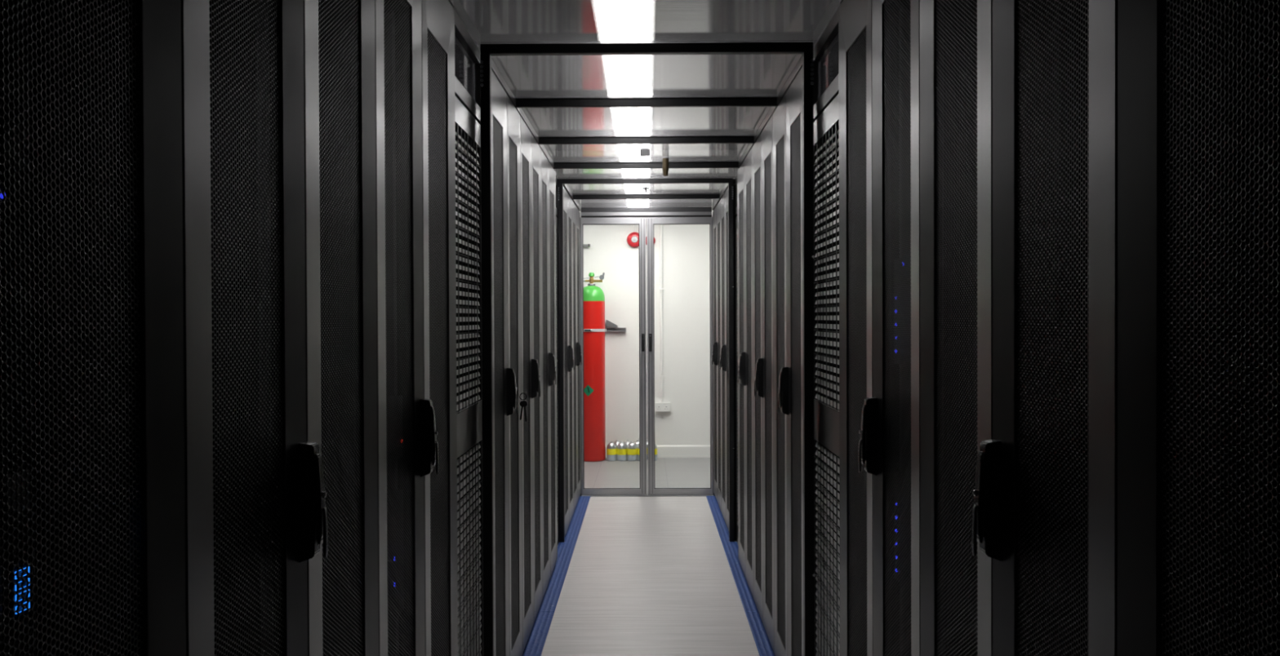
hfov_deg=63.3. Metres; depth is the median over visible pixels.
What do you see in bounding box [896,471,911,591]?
indicator lights
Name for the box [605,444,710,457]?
baseboard
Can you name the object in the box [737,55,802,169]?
strip
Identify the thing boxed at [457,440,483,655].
grille
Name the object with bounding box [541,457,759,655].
floor
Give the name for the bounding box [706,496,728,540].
strip
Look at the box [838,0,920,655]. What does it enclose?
rack
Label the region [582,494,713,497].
threshold
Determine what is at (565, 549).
strip
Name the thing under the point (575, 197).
roof beam
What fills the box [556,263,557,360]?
grille
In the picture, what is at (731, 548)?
strip
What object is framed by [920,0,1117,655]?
rack
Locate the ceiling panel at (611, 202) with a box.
[576,199,716,208]
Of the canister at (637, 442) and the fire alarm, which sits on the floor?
the canister at (637, 442)
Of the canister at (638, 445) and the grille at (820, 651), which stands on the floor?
the canister at (638, 445)
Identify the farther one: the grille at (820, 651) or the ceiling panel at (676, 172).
the ceiling panel at (676, 172)
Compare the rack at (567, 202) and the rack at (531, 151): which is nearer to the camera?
the rack at (531, 151)
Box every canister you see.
[606,441,616,461]
[613,440,620,459]
[617,441,626,461]
[623,440,630,447]
[626,441,636,461]
[634,440,639,459]
[636,443,647,461]
[654,443,657,461]
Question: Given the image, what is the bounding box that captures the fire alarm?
[626,224,639,248]
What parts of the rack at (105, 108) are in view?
power strip, door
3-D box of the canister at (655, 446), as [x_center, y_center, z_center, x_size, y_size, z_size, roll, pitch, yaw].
[0.118,1.176,9.952,0.096,0.183,0.096,0,1,0]
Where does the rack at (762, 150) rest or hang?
on the floor
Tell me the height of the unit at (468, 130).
1.975 m
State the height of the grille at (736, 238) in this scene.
0.800 m
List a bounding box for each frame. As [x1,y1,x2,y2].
[480,42,815,655]
[557,177,734,542]
[580,207,715,496]
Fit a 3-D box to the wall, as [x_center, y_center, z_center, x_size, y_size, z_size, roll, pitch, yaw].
[0.062,-0.234,10.198,6.000,3.000,0.100,0,1,0]
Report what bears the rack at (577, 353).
on the floor
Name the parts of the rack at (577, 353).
panel, door, panel, handle, door, handle lever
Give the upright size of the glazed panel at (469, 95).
0.224 m
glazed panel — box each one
[451,5,480,124]
[555,177,557,217]
[734,177,737,216]
[813,4,840,123]
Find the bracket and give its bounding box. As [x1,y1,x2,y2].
[583,320,626,332]
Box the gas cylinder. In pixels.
[583,272,605,462]
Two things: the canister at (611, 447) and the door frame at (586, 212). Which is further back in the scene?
the canister at (611, 447)
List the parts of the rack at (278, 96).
door, panel, mounting rail, handle, handle lever, panel, door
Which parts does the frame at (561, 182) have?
post, post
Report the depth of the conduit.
10.12 m
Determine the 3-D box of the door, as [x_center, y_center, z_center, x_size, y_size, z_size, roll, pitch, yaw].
[0.053,0.217,7.963,1.008,2.130,0.062,0,1,0]
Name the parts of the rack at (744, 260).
handle lever, door, panel, handle, door, panel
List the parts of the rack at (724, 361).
door, handle, panel, door, panel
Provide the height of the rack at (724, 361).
2.173 m
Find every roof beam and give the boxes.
[514,97,777,107]
[537,135,755,144]
[553,161,739,168]
[571,194,720,199]
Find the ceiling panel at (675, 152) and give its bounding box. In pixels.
[542,143,749,162]
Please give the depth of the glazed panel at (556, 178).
6.28 m
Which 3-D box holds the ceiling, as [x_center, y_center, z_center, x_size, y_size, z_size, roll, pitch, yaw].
[0.022,-1.728,4.608,6.000,0.100,11.250,0,1,0]
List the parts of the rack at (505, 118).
panel, door, handle, panel, door, handle lever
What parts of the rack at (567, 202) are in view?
panel, door, handle, panel, door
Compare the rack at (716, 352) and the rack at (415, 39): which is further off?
the rack at (716, 352)
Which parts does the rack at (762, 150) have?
handle lever, door, panel, handle, door, panel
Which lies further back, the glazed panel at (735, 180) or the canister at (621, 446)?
the canister at (621, 446)
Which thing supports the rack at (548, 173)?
on the floor
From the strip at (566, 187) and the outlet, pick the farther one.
the outlet
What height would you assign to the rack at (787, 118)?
2.173 m
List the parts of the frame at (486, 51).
post, post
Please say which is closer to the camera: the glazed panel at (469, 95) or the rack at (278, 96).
the rack at (278, 96)
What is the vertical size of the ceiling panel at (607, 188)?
0.010 m
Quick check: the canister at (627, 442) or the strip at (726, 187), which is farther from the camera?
the canister at (627, 442)
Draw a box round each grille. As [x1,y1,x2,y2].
[455,125,481,413]
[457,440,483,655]
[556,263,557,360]
[557,450,558,524]
[736,238,737,359]
[813,123,839,413]
[813,440,839,655]
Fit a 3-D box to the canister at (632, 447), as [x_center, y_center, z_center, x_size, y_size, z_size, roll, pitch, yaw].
[-0.077,1.176,9.953,0.096,0.183,0.096,0,1,0]
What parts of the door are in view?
rail, rail, pull handle, groove trim, pull handle, groove trim, rail, rail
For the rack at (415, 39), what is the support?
on the floor
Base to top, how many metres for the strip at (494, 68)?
0.030 m
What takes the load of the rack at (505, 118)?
on the floor
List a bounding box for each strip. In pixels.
[448,0,453,5]
[491,58,555,170]
[521,612,554,655]
[537,541,576,612]
[563,184,580,211]
[564,496,590,542]
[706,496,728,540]
[711,178,735,210]
[720,540,758,612]
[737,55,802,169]
[745,611,775,655]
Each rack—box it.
[0,0,186,655]
[180,0,378,655]
[374,0,457,655]
[454,66,523,655]
[520,117,542,651]
[541,150,557,598]
[556,186,574,535]
[572,200,582,511]
[711,201,720,510]
[720,185,736,541]
[737,148,753,597]
[751,115,773,651]
[772,65,838,655]
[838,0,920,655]
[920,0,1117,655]
[1117,0,1279,655]
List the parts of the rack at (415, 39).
mounting rail, panel, door, handle, handle lever, panel, door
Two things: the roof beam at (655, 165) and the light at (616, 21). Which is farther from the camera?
the roof beam at (655, 165)
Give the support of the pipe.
attached to the wall
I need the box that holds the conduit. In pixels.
[658,224,664,402]
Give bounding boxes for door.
[580,217,713,495]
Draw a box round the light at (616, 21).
[591,0,656,63]
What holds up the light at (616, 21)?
hanging from the ceiling
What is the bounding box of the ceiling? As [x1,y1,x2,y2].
[452,0,840,66]
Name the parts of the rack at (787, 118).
door, handle lever, panel, handle, door, panel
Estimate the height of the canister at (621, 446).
0.183 m
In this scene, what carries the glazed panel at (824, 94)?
on the unit at (826, 126)
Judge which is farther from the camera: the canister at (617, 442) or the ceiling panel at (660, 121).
the canister at (617, 442)
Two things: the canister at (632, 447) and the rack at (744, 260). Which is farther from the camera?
the canister at (632, 447)
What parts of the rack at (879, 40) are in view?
door, panel, handle lever, handle, door, panel, mounting rail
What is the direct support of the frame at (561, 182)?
on the floor
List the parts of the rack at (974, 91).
door, panel, handle lever, handle, power strip, panel, door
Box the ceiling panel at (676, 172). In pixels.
[555,168,737,178]
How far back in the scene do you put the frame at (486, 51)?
3.20 m
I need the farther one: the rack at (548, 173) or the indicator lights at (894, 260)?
the rack at (548, 173)
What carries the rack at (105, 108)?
on the floor
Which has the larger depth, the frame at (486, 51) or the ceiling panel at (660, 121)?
the ceiling panel at (660, 121)
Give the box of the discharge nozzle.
[662,157,669,176]
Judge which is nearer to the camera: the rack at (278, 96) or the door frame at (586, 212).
the rack at (278, 96)
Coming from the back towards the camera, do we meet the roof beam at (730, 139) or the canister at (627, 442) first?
the canister at (627, 442)
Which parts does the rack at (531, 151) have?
panel, door, handle, panel, door, handle lever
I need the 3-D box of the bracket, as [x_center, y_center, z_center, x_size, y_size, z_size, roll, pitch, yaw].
[-0.450,-0.020,9.986,0.625,0.116,0.332,0,1,0]
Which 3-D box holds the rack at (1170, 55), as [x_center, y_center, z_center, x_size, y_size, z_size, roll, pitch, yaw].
[0.991,0.271,0.712,1.036,2.173,0.798,0,1,0]
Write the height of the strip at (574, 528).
0.004 m
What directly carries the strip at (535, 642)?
on the floor
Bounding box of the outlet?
[655,402,670,411]
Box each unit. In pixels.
[454,95,483,655]
[555,217,559,544]
[735,216,737,543]
[813,93,839,655]
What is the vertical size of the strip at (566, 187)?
0.030 m
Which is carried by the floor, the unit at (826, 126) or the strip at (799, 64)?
the unit at (826, 126)
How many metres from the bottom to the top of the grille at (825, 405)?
0.800 m
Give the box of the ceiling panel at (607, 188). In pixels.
[556,177,735,194]
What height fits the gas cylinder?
1.902 m
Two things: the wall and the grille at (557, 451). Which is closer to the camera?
the grille at (557, 451)
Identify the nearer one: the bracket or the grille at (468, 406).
the grille at (468, 406)
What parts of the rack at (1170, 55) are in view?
door, power strip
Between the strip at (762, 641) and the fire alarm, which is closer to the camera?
the strip at (762, 641)
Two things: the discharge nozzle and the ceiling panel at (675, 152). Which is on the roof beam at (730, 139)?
the ceiling panel at (675, 152)
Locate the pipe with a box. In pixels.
[583,244,590,248]
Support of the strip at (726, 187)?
on the rack at (724, 361)
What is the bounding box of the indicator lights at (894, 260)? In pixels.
[893,259,897,364]
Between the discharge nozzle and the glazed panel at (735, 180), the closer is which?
the discharge nozzle
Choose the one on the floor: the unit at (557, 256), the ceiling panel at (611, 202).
the unit at (557, 256)
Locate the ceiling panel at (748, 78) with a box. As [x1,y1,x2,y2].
[493,59,799,97]
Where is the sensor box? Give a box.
[640,147,649,156]
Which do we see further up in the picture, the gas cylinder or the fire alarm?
the fire alarm
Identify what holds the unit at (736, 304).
on the floor
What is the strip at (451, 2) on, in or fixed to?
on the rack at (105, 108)
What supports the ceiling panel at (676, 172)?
on the roof beam at (655, 165)
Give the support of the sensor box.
attached to the ceiling panel at (675, 152)
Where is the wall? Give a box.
[579,208,713,445]
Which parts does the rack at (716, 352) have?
handle lever, door, handle, panel, door, panel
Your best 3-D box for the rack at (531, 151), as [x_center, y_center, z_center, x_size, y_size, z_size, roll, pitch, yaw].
[-0.950,0.240,4.540,1.036,2.173,0.798,0,1,0]
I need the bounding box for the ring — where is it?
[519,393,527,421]
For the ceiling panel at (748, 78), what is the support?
on the roof beam at (664, 101)
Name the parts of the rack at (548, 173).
panel, door, handle, panel, door, handle lever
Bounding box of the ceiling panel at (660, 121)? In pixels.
[521,106,771,137]
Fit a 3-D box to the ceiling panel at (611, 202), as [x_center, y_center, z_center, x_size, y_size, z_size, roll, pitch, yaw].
[0.043,-0.926,7.546,1.120,0.010,0.845,0,1,0]

